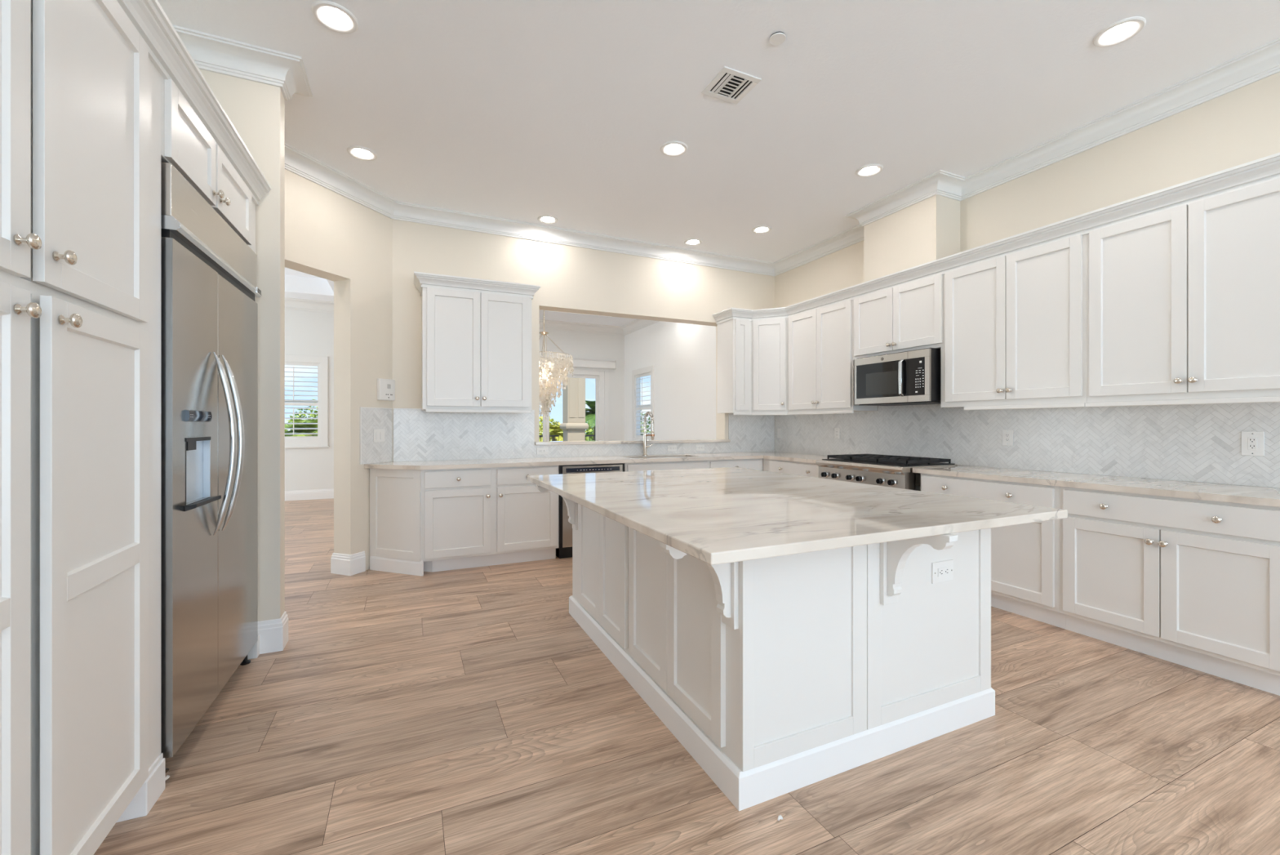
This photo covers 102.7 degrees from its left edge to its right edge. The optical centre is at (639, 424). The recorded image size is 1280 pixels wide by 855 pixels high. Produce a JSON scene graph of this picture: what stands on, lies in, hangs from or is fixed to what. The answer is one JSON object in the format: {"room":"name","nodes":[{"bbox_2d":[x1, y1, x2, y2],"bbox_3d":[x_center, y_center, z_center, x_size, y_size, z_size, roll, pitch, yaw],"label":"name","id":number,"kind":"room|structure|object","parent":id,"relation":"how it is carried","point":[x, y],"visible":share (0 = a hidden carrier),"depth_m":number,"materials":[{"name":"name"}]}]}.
{"room":"kitchen","nodes":[
{"label":"kitchen","id":0,"kind":"room"},
{"bbox_2d":[199,68,284,621],"bbox_3d":[-3.960,-0.425,2.016,4.255,3.350,0.115,0,0,-24],"label":"wall","id":1,"kind":"structure","parent":0,"point":[256,110],"depth_m":2.82,"materials":[{"name":"beige paint"}]},
{"bbox_2d":[257,611,288,653],"bbox_3d":[-2.450,1.163,2.701,0.971,0.175,0.147,0,0,-24],"label":"baseboard","id":2,"kind":"structure","parent":1,"relation":"attached to","point":[273,633],"depth_m":2.82,"materials":[{"name":"white paint"}]},
{"bbox_2d":[284,168,392,569],"bbox_3d":[-2.741,-0.425,3.643,0.190,3.350,2.413,0,0,21],"label":"wall","id":3,"kind":"structure","parent":0,"point":[329,235],"depth_m":4.30,"materials":[{"name":"beige paint"}]},
{"bbox_2d":[330,551,365,575],"bbox_3d":[-2.465,1.165,4.379,0.222,0.170,0.216,0,0,21],"label":"baseboard","id":4,"kind":"structure","parent":3,"relation":"attached to","point":[340,563],"depth_m":4.29,"materials":[{"name":"white paint"}]},
{"bbox_2d":[360,406,392,464],"bbox_3d":[-2.313,0.091,4.497,0.010,0.486,0.337,0,0,21],"label":"tile backsplash","id":5,"kind":"structure","parent":3,"relation":"attached to","point":[371,419],"depth_m":4.47,"materials":[{"name":"tile"}]},
{"bbox_2d":[373,428,384,442],"bbox_3d":[-2.298,0.095,4.515,0.010,0.116,0.116,0,0,21],"label":"light switch","id":6,"kind":"object","parent":5,"relation":"attached to","point":[379,434],"visible":1,"depth_m":4.51,"materials":[{"name":"white plastic"}]},
{"bbox_2d":[377,377,395,400],"bbox_3d":[-2.269,-0.315,4.578,0.037,0.190,0.170,0,0,21],"label":"intercom","id":7,"kind":"object","parent":3,"relation":"attached to","point":[385,387],"visible":1,"depth_m":4.55,"materials":[{"name":"white plastic"}]},
{"bbox_2d":[284,309,624,490],"bbox_3d":[-4.483,-0.460,9.139,9.290,3.420,0.150,0,0,-24],"label":"wall","id":8,"kind":"structure","parent":0,"point":[307,333],"depth_m":8.70,"materials":[{"name":"white paint"}]},
{"bbox_2d":[284,354,329,448],"bbox_3d":[-6.093,-0.388,8.368,1.760,1.535,0.165,0,0,-24],"label":"window","id":9,"kind":"structure","parent":8,"relation":"in","point":[321,440],"depth_m":8.59,"materials":[{"name":"white paint"}]},
{"bbox_2d":[284,488,333,500],"bbox_3d":[-6.169,1.170,7.907,5.200,0.160,0.700,0,0,-24],"label":"baseboard","id":10,"kind":"structure","parent":8,"relation":"attached to","point":[322,493],"depth_m":8.56,"materials":[{"name":"white paint"}]},
{"bbox_2d":[541,366,608,440],"bbox_3d":[-2.329,0.020,10.106,3.590,2.460,0.170,0,0,-24],"label":"door","id":11,"kind":"structure","parent":8,"relation":"in","point":[601,375],"depth_m":10.73,"materials":[{"name":"white paint"}]},
{"bbox_2d":[542,356,616,368],"bbox_3d":[-2.242,-1.260,9.988,3.781,0.180,0.115,0,0,-24],"label":"roller shade","id":12,"kind":"object","parent":8,"relation":"attached to","point":[588,363],"visible":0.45,"depth_m":10.53,"materials":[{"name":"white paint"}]},
{"bbox_2d":[284,266,636,325],"bbox_3d":[-3.097,-2.220,6.062,9.270,0.300,6.800,0,0,-24],"label":"ceiling","id":13,"kind":"structure","parent":0,"point":[300,285],"depth_m":8.19,"materials":[{"name":"white paint"}]},
{"bbox_2d":[539,310,573,420],"bbox_3d":[-1.432,-1.194,7.640,0.872,2.272,0.870,0,0,17],"label":"chandelier","id":14,"kind":"object","parent":13,"relation":"hanging from","point":[548,384],"visible":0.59,"depth_m":7.47,"materials":[{"name":"white glass"}]},
{"bbox_2d":[392,218,774,461],"bbox_3d":[-0.316,-0.425,5.649,4.347,3.350,0.190,0,0,-24],"label":"wall","id":15,"kind":"structure","parent":0,"point":[571,278],"depth_m":5.30,"materials":[{"name":"beige paint"}]},
{"bbox_2d":[284,297,659,335],"bbox_3d":[-3.149,-1.989,6.055,9.170,0.162,6.570,0,0,-24],"label":"trim","id":16,"kind":"structure","parent":15,"relation":"attached to","point":[295,304],"depth_m":10.22,"materials":[{"name":"white paint"}]},
{"bbox_2d":[413,271,540,413],"bbox_3d":[-1.516,-0.712,4.781,1.091,1.200,0.397,0,0,-24],"label":"upper cabinet","id":17,"kind":"object","parent":15,"relation":"attached to","point":[476,347],"depth_m":4.63,"materials":[{"name":"white paint"}]},
{"bbox_2d":[393,408,774,461],"bbox_3d":[-0.275,0.091,5.558,4.329,0.486,0.010,0,0,-24],"label":"tile backsplash","id":18,"kind":"structure","parent":15,"relation":"attached to","point":[419,434],"depth_m":5.06,"materials":[{"name":"tile"}]},
{"bbox_2d":[536,447,547,454],"bbox_3d":[-0.995,0.265,5.222,0.118,0.072,0.009,0,0,-24],"label":"power outlet","id":19,"kind":"object","parent":18,"relation":"attached to","point":[540,451],"visible":1,"depth_m":5.22,"materials":[{"name":"white plastic"}]},
{"bbox_2d":[539,448,546,452],"bbox_3d":[-0.994,0.265,5.220,0.067,0.034,0.002,0,0,-24],"label":"receptacle","id":20,"kind":"object","parent":19,"relation":"attached to","point":[540,450],"depth_m":5.22,"materials":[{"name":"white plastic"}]},
{"bbox_2d":[666,444,676,451],"bbox_3d":[0.364,0.265,5.839,0.118,0.072,0.009,0,0,-24],"label":"power outlet","id":21,"kind":"object","parent":18,"relation":"attached to","point":[669,447],"visible":1,"depth_m":5.84,"materials":[{"name":"white plastic"}]},
{"bbox_2d":[695,444,704,450],"bbox_3d":[0.706,0.265,5.994,0.118,0.072,0.009,0,0,-24],"label":"power outlet","id":22,"kind":"object","parent":18,"relation":"attached to","point":[698,446],"visible":1,"depth_m":5.99,"materials":[{"name":"white plastic"}]},
{"bbox_2d":[534,438,730,444],"bbox_3d":[-0.039,0.189,5.767,2.345,0.031,0.265,0,0,-24],"label":"ledge slab","id":23,"kind":"object","parent":15,"relation":"attached to","point":[713,440],"visible":0.92,"depth_m":5.62,"materials":[{"name":"white stone"}]},
{"bbox_2d":[717,317,788,414],"bbox_3d":[1.444,-0.663,5.987,0.858,1.103,0.646,0,0,-24],"label":"upper cabinet","id":24,"kind":"object","parent":15,"relation":"attached to","point":[753,356],"visible":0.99,"depth_m":5.84,"materials":[{"name":"white paint"}]},
{"bbox_2d":[712,151,1279,324],"bbox_3d":[2.035,-1.256,4.206,0.598,0.112,4.378,0,0,-24],"label":"crown molding","id":25,"kind":"structure","parent":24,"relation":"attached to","point":[1267,168],"depth_m":3.32,"materials":[{"name":"white paint"}]},
{"bbox_2d":[624,320,715,439],"bbox_3d":[0.719,-0.425,8.771,0.120,3.350,4.820,0,0,-24],"label":"wall","id":26,"kind":"structure","parent":0,"point":[682,356],"depth_m":8.80,"materials":[{"name":"white paint"}]},
{"bbox_2d":[631,364,653,439],"bbox_3d":[0.096,-0.362,10.092,0.165,1.515,1.040,0,0,-24],"label":"window","id":27,"kind":"structure","parent":26,"relation":"in","point":[637,374],"depth_m":10.32,"materials":[{"name":"white paint"}]},
{"bbox_2d":[93,497,1279,854],"bbox_3d":[-0.763,1.310,0.834,9.500,0.120,18.350,0,0,-24],"label":"floor","id":28,"kind":"structure","parent":0,"point":[464,711],"depth_m":1.94,"materials":[{"name":"brown wood"}]},
{"bbox_2d":[0,0,164,854],"bbox_3d":[-1.639,0.018,1.090,0.671,2.465,1.220,0,0,-24],"label":"pantry cabinet","id":29,"kind":"object","parent":28,"relation":"on","point":[81,756],"visible":1,"depth_m":1.29,"materials":[{"name":"white paint"}]},
{"bbox_2d":[116,0,271,205],"bbox_3d":[-1.565,-1.256,1.666,0.068,0.112,2.508,0,0,-24],"label":"crown molding","id":30,"kind":"structure","parent":29,"relation":"attached to","point":[167,51],"depth_m":1.88,"materials":[{"name":"white paint"}]},
{"bbox_2d":[160,74,259,659],"bbox_3d":[-2.107,0.018,2.166,0.636,2.465,1.127,0,0,-24],"label":"tall cabinet","id":31,"kind":"object","parent":28,"relation":"on","point":[186,143],"visible":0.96,"depth_m":2.07,"materials":[{"name":"white paint"}]},
{"bbox_2d":[160,161,262,782],"bbox_3d":[-2.070,0.170,2.154,0.684,2.160,1.049,0,0,-24],"label":"refrigerator","id":32,"kind":"object","parent":28,"relation":"on","point":[209,289],"visible":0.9,"depth_m":2.02,"materials":[{"name":"silver metal"}]},
{"bbox_2d":[369,465,558,576],"bbox_3d":[-1.569,0.810,4.637,1.570,0.880,0.612,0,0,-24],"label":"base cabinet","id":33,"kind":"object","parent":28,"relation":"on","point":[421,521],"visible":0.8,"depth_m":4.40,"materials":[{"name":"white paint"}]},
{"bbox_2d":[364,451,1279,506],"bbox_3d":[0.523,0.352,3.542,4.557,0.034,4.338,0,0,-24],"label":"countertop","id":34,"kind":"structure","parent":33,"relation":"on","point":[1251,495],"depth_m":3.55,"materials":[{"name":"white stone"}]},
{"bbox_2d":[642,411,654,455],"bbox_3d":[0.090,0.093,5.529,0.128,0.483,0.232,0,0,-1],"label":"faucet","id":35,"kind":"object","parent":34,"relation":"on","point":[647,413],"visible":1,"depth_m":5.58,"materials":[{"name":"silver metal"}]},
{"bbox_2d":[815,453,957,489],"bbox_3d":[2.120,0.408,4.493,0.666,0.253,0.914,0,0,-24],"label":"gas cooktop","id":36,"kind":"object","parent":34,"relation":"in","point":[886,470],"visible":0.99,"depth_m":4.26,"materials":[{"name":"silver metal"}]},
{"bbox_2d":[555,462,623,558],"bbox_3d":[-0.554,0.814,5.100,0.644,0.872,0.554,0,0,-24],"label":"dishwasher","id":37,"kind":"object","parent":28,"relation":"on","point":[564,549],"visible":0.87,"depth_m":4.77,"materials":[{"name":"black metal"}]},
{"bbox_2d":[622,460,707,471],"bbox_3d":[0.183,0.810,5.423,0.945,0.880,0.596,0,0,-24],"label":"base cabinet","id":38,"kind":"object","parent":28,"relation":"on","point":[642,466],"visible":0.02,"depth_m":5.17,"materials":[{"name":"white paint"}]},
{"bbox_2d":[707,457,763,470],"bbox_3d":[0.939,0.810,5.771,0.718,0.880,0.606,0,0,-24],"label":"base cabinet","id":39,"kind":"object","parent":28,"relation":"on","point":[753,464],"visible":0.16,"depth_m":5.54,"materials":[{"name":"white paint"}]},
{"bbox_2d":[535,484,995,811],"bbox_3d":[0.471,0.809,2.638,1.570,0.882,2.174,0,0,-24],"label":"kitchen island","id":40,"kind":"object","parent":28,"relation":"on","point":[778,676],"visible":0.66,"depth_m":1.91,"materials":[{"name":"white paint"}]},
{"bbox_2d":[527,466,1067,564],"bbox_3d":[0.470,0.351,2.707,1.650,0.033,2.259,0,0,-24],"label":"island countertop","id":41,"kind":"structure","parent":40,"relation":"on","point":[713,516],"depth_m":2.02,"materials":[{"name":"white stone"}]},
{"bbox_2d":[931,559,953,583],"bbox_3d":[1.229,0.595,2.077,0.125,0.085,0.009,0,0,-24],"label":"power outlet","id":42,"kind":"object","parent":40,"relation":"attached to","point":[941,571],"visible":1,"depth_m":2.07,"materials":[{"name":"white plastic"}]},
{"bbox_2d":[937,566,949,577],"bbox_3d":[1.230,0.595,2.075,0.067,0.034,0.002,0,0,-24],"label":"receptacle","id":43,"kind":"object","parent":42,"relation":"attached to","point":[943,571],"depth_m":2.07,"materials":[{"name":"white plastic"}]},
{"bbox_2d":[763,457,818,477],"bbox_3d":[1.814,0.810,5.384,0.666,0.880,0.930,0,0,-24],"label":"base cabinet","id":44,"kind":"object","parent":28,"relation":"on","point":[797,468],"visible":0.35,"depth_m":5.25,"materials":[{"name":"white paint"}]},
{"bbox_2d":[915,484,920,490],"bbox_3d":[2.210,0.900,4.512,0.666,0.700,0.985,0,0,-24],"label":"base cabinet","id":45,"kind":"object","parent":28,"relation":"on","point":[917,487],"visible":0.02,"depth_m":4.47,"materials":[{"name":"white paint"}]},
{"bbox_2d":[920,473,1066,629],"bbox_3d":[2.606,0.810,3.640,0.666,0.880,0.924,0,0,-24],"label":"base cabinet","id":46,"kind":"object","parent":28,"relation":"on","point":[1025,557],"visible":0.39,"depth_m":3.29,"materials":[{"name":"white paint"}]},
{"bbox_2d":[1059,486,1279,695],"bbox_3d":[2.989,0.810,2.795,0.666,0.880,0.930,0,0,-24],"label":"base cabinet","id":47,"kind":"object","parent":28,"relation":"on","point":[1194,584],"visible":0.99,"depth_m":2.62,"materials":[{"name":"white paint"}]},
{"bbox_2d":[157,0,1279,262],"bbox_3d":[1.707,-2.030,-0.774,6.170,0.060,13.380,0,0,-24],"label":"ceiling","id":48,"kind":"structure","parent":0,"point":[521,110],"depth_m":3.05,"materials":[{"name":"white paint"}]},
{"bbox_2d":[311,0,358,33],"bbox_3d":[-1.495,-1.995,2.512,0.198,0.010,0.198,0,0,-24],"label":"recessed light","id":49,"kind":"object","parent":48,"relation":"in","point":[334,16],"visible":1,"depth_m":2.51,"materials":[{"name":"white plastic"}]},
{"bbox_2d":[346,145,377,160],"bbox_3d":[-2.042,-1.995,3.764,0.198,0.010,0.198,0,0,-24],"label":"recessed light","id":50,"kind":"object","parent":48,"relation":"in","point":[362,153],"visible":1,"depth_m":3.76,"materials":[{"name":"white plastic"}]},
{"bbox_2d":[537,214,558,223],"bbox_3d":[-0.896,-1.995,4.977,0.198,0.010,0.198,0,0,-24],"label":"recessed light","id":51,"kind":"object","parent":48,"relation":"in","point":[546,219],"visible":1,"depth_m":4.97,"materials":[{"name":"white plastic"}]},
{"bbox_2d":[660,140,687,156],"bbox_3d":[0.245,-1.995,3.704,0.198,0.010,0.198,0,0,-24],"label":"recessed light","id":52,"kind":"object","parent":48,"relation":"in","point":[674,148],"visible":1,"depth_m":3.70,"materials":[{"name":"white plastic"}]},
{"bbox_2d":[684,238,702,245],"bbox_3d":[0.580,-1.995,5.594,0.198,0.010,0.198,0,0,-24],"label":"recessed light","id":53,"kind":"object","parent":48,"relation":"in","point":[691,242],"visible":1,"depth_m":5.59,"materials":[{"name":"white glass"}]},
{"bbox_2d":[701,66,761,103],"bbox_3d":[0.536,-1.995,3.017,0.255,0.010,0.248,0,0,-24],"label":"ceiling vent","id":54,"kind":"object","parent":48,"relation":"in","point":[730,85],"visible":1,"depth_m":3.01,"materials":[{"name":"white plastic"}]},
{"bbox_2d":[751,225,771,233],"bbox_3d":[1.244,-1.995,5.237,0.198,0.010,0.198,0,0,-24],"label":"recessed light","id":55,"kind":"object","parent":48,"relation":"in","point":[762,228],"visible":1,"depth_m":5.23,"materials":[{"name":"white plastic"}]},
{"bbox_2d":[768,31,786,44],"bbox_3d":[0.709,-1.993,2.640,0.083,0.014,0.083,0,0,-24],"label":"smoke detector","id":56,"kind":"object","parent":48,"relation":"attached to","point":[777,37],"visible":1,"depth_m":2.63,"materials":[{"name":"white plastic"}]},
{"bbox_2d":[855,163,883,177],"bbox_3d":[1.800,-1.995,4.020,0.198,0.010,0.198,0,0,-24],"label":"recessed light","id":57,"kind":"object","parent":48,"relation":"in","point":[869,170],"visible":1,"depth_m":4.02,"materials":[{"name":"white plastic"}]},
{"bbox_2d":[1093,16,1146,47],"bbox_3d":[2.437,-1.995,2.606,0.198,0.010,0.198,0,0,-24],"label":"recessed light","id":58,"kind":"object","parent":48,"relation":"in","point":[1118,32],"visible":1,"depth_m":2.60,"materials":[{"name":"white plastic"}]},
{"bbox_2d":[774,71,1279,486],"bbox_3d":[4.323,-0.425,0.468,0.420,3.350,13.280,0,0,-24],"label":"wall","id":59,"kind":"structure","parent":0,"point":[1240,126],"depth_m":3.60,"materials":[{"name":"beige paint"}]},
{"bbox_2d":[172,24,1279,275],"bbox_3d":[1.695,-1.938,-0.779,5.997,0.125,13.180,0,0,-24],"label":"trim","id":60,"kind":"structure","parent":59,"relation":"attached to","point":[210,52],"depth_m":3.87,"materials":[{"name":"white paint"}]},
{"bbox_2d":[786,299,877,414],"bbox_3d":[1.979,-0.663,5.379,0.380,1.103,0.930,0,0,-24],"label":"upper cabinet","id":61,"kind":"object","parent":59,"relation":"attached to","point":[821,363],"visible":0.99,"depth_m":5.25,"materials":[{"name":"white paint"}]},
{"bbox_2d":[853,273,942,359],"bbox_3d":[2.354,-0.918,4.552,0.380,0.593,0.904,0,0,-24],"label":"upper cabinet","id":62,"kind":"object","parent":59,"relation":"attached to","point":[907,317],"visible":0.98,"depth_m":4.43,"materials":[{"name":"white paint"}]},
{"bbox_2d":[854,347,940,405],"bbox_3d":[2.326,-0.400,4.501,0.458,0.436,0.750,0,0,-24],"label":"microwave","id":63,"kind":"object","parent":62,"relation":"attached to","point":[911,377],"visible":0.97,"depth_m":4.34,"materials":[{"name":"silver metal"}]},
{"bbox_2d":[940,234,1086,409],"bbox_3d":[2.733,-0.663,3.718,0.380,1.103,0.968,0,0,-24],"label":"upper cabinet","id":64,"kind":"object","parent":59,"relation":"attached to","point":[1015,324],"visible":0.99,"depth_m":3.57,"materials":[{"name":"white paint"}]},
{"bbox_2d":[774,401,1279,488],"bbox_3d":[2.595,-0.143,4.484,0.006,0.954,4.321,0,0,-24],"label":"tile backsplash","id":65,"kind":"structure","parent":59,"relation":"attached to","point":[1190,442],"depth_m":3.56,"materials":[{"name":"tile"}]},
{"bbox_2d":[835,427,839,438],"bbox_3d":[2.121,0.092,5.507,0.009,0.115,0.070,0,0,-24],"label":"power outlet","id":66,"kind":"object","parent":65,"relation":"attached to","point":[837,429],"visible":1,"depth_m":5.50,"materials":[{"name":"white plastic"}]},
{"bbox_2d":[1002,429,1013,445],"bbox_3d":[2.831,0.098,3.942,0.009,0.122,0.078,0,0,-24],"label":"power outlet","id":67,"kind":"object","parent":65,"relation":"attached to","point":[1007,434],"visible":1,"depth_m":3.94,"materials":[{"name":"white plastic"}]},
{"bbox_2d":[1004,433,1009,441],"bbox_3d":[2.828,0.098,3.941,0.002,0.067,0.034,0,0,-24],"label":"receptacle","id":68,"kind":"object","parent":67,"relation":"attached to","point":[1006,435],"depth_m":3.94,"materials":[{"name":"white plastic"}]},
{"bbox_2d":[1241,431,1264,455],"bbox_3d":[3.349,0.102,2.799,0.009,0.132,0.084,0,0,-24],"label":"power outlet","id":69,"kind":"object","parent":65,"relation":"attached to","point":[1252,442],"visible":1,"depth_m":2.80,"materials":[{"name":"white plastic"}]},
{"bbox_2d":[1247,437,1257,449],"bbox_3d":[3.347,0.102,2.798,0.002,0.067,0.034,0,0,-24],"label":"receptacle","id":70,"kind":"object","parent":69,"relation":"attached to","point":[1251,442],"depth_m":2.80,"materials":[{"name":"white plastic"}]},
{"bbox_2d":[1084,177,1279,407],"bbox_3d":[3.125,-0.663,2.853,0.380,1.103,0.930,0,0,-24],"label":"upper cabinet","id":71,"kind":"object","parent":59,"relation":"attached to","point":[1183,302],"visible":1,"depth_m":2.78,"materials":[{"name":"white paint"}]},
{"label":"outside","id":72,"kind":"structure","parent":0,"visible":0},
{"bbox_3d":[-18.417,4.400,64.779,140.000,0.300,106.800,0,0,-24],"label":"ground","id":73,"kind":"structure","parent":72,"visible":0},
{"bbox_2d":[284,418,317,435],"bbox_3d":[-8.749,2.046,13.631,2.310,4.419,2.080,0,0,-24],"label":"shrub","id":74,"kind":"object","parent":73,"relation":"on","point":[286,425],"visible":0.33,"depth_m":13.44,"materials":[{"name":"green plant"}]},
{"bbox_2d":[284,399,317,435],"bbox_3d":[-10.833,1.619,18.573,3.980,5.274,3.982,0,0,-24],"label":"shrub","id":75,"kind":"object","parent":73,"relation":"on","point":[313,415],"visible":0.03,"depth_m":17.68,"materials":[{"name":"green plant"}]},
{"bbox_2d":[539,424,563,440],"bbox_3d":[-2.436,2.106,15.034,1.384,4.298,1.459,0,0,-24],"label":"shrub","id":76,"kind":"object","parent":73,"relation":"on","point":[555,429],"visible":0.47,"depth_m":14.83,"materials":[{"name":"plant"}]},
{"bbox_2d":[539,416,563,440],"bbox_3d":[-3.516,1.958,17.934,2.823,4.595,2.796,0,0,-24],"label":"shrub","id":77,"kind":"object","parent":73,"relation":"on","point":[541,419],"visible":0.02,"depth_m":17.68,"materials":[{"name":"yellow plant"}]},
{"bbox_2d":[585,400,595,439],"bbox_3d":[-1.308,1.757,15.474,1.713,4.995,1.645,0,0,-24],"label":"palm tree","id":78,"kind":"object","parent":73,"relation":"on","point":[590,415],"visible":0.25,"depth_m":15.15,"materials":[{"name":"green plant"}]},
{"bbox_2d":[585,422,648,440],"bbox_3d":[-0.882,1.866,18.729,2.805,4.779,2.828,0,0,-24],"label":"shrub","id":79,"kind":"object","parent":73,"relation":"on","point":[589,429],"visible":0.03,"depth_m":18.31,"materials":[{"name":"green plant"}]},
{"bbox_2d":[585,409,650,438],"bbox_3d":[-1.046,1.600,23.145,4.041,5.312,3.994,0,0,-24],"label":"shrub","id":80,"kind":"object","parent":73,"relation":"on","point":[649,422],"visible":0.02,"depth_m":22.74,"materials":[{"name":"green plant"}]},
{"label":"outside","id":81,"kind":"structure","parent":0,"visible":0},
{"bbox_3d":[-3.480,1.385,11.297,15.000,0.230,2.950,0,0,-24],"label":"floor","id":82,"kind":"structure","parent":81,"visible":0},
{"bbox_2d":[539,435,559,440],"bbox_3d":[-6.175,0.765,11.199,9.010,1.010,0.050,0,0,-24],"label":"balcony railing","id":83,"kind":"object","parent":82,"relation":"on","point":[540,436],"visible":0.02,"depth_m":12.97,"materials":[{"name":"black"}]},
{"bbox_2d":[559,377,588,440],"bbox_3d":[-1.632,-0.530,12.657,0.580,3.600,0.570,0,0,-24],"label":"column","id":84,"kind":"structure","parent":82,"relation":"on","point":[574,425],"depth_m":12.46,"materials":[{"name":"beige paint"}]},
{"bbox_2d":[585,434,643,440],"bbox_3d":[0.641,0.765,14.292,5.020,1.010,0.050,0,0,-24],"label":"balcony railing","id":85,"kind":"object","parent":82,"relation":"on","point":[593,435],"visible":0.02,"depth_m":13.42,"materials":[{"name":"black"}]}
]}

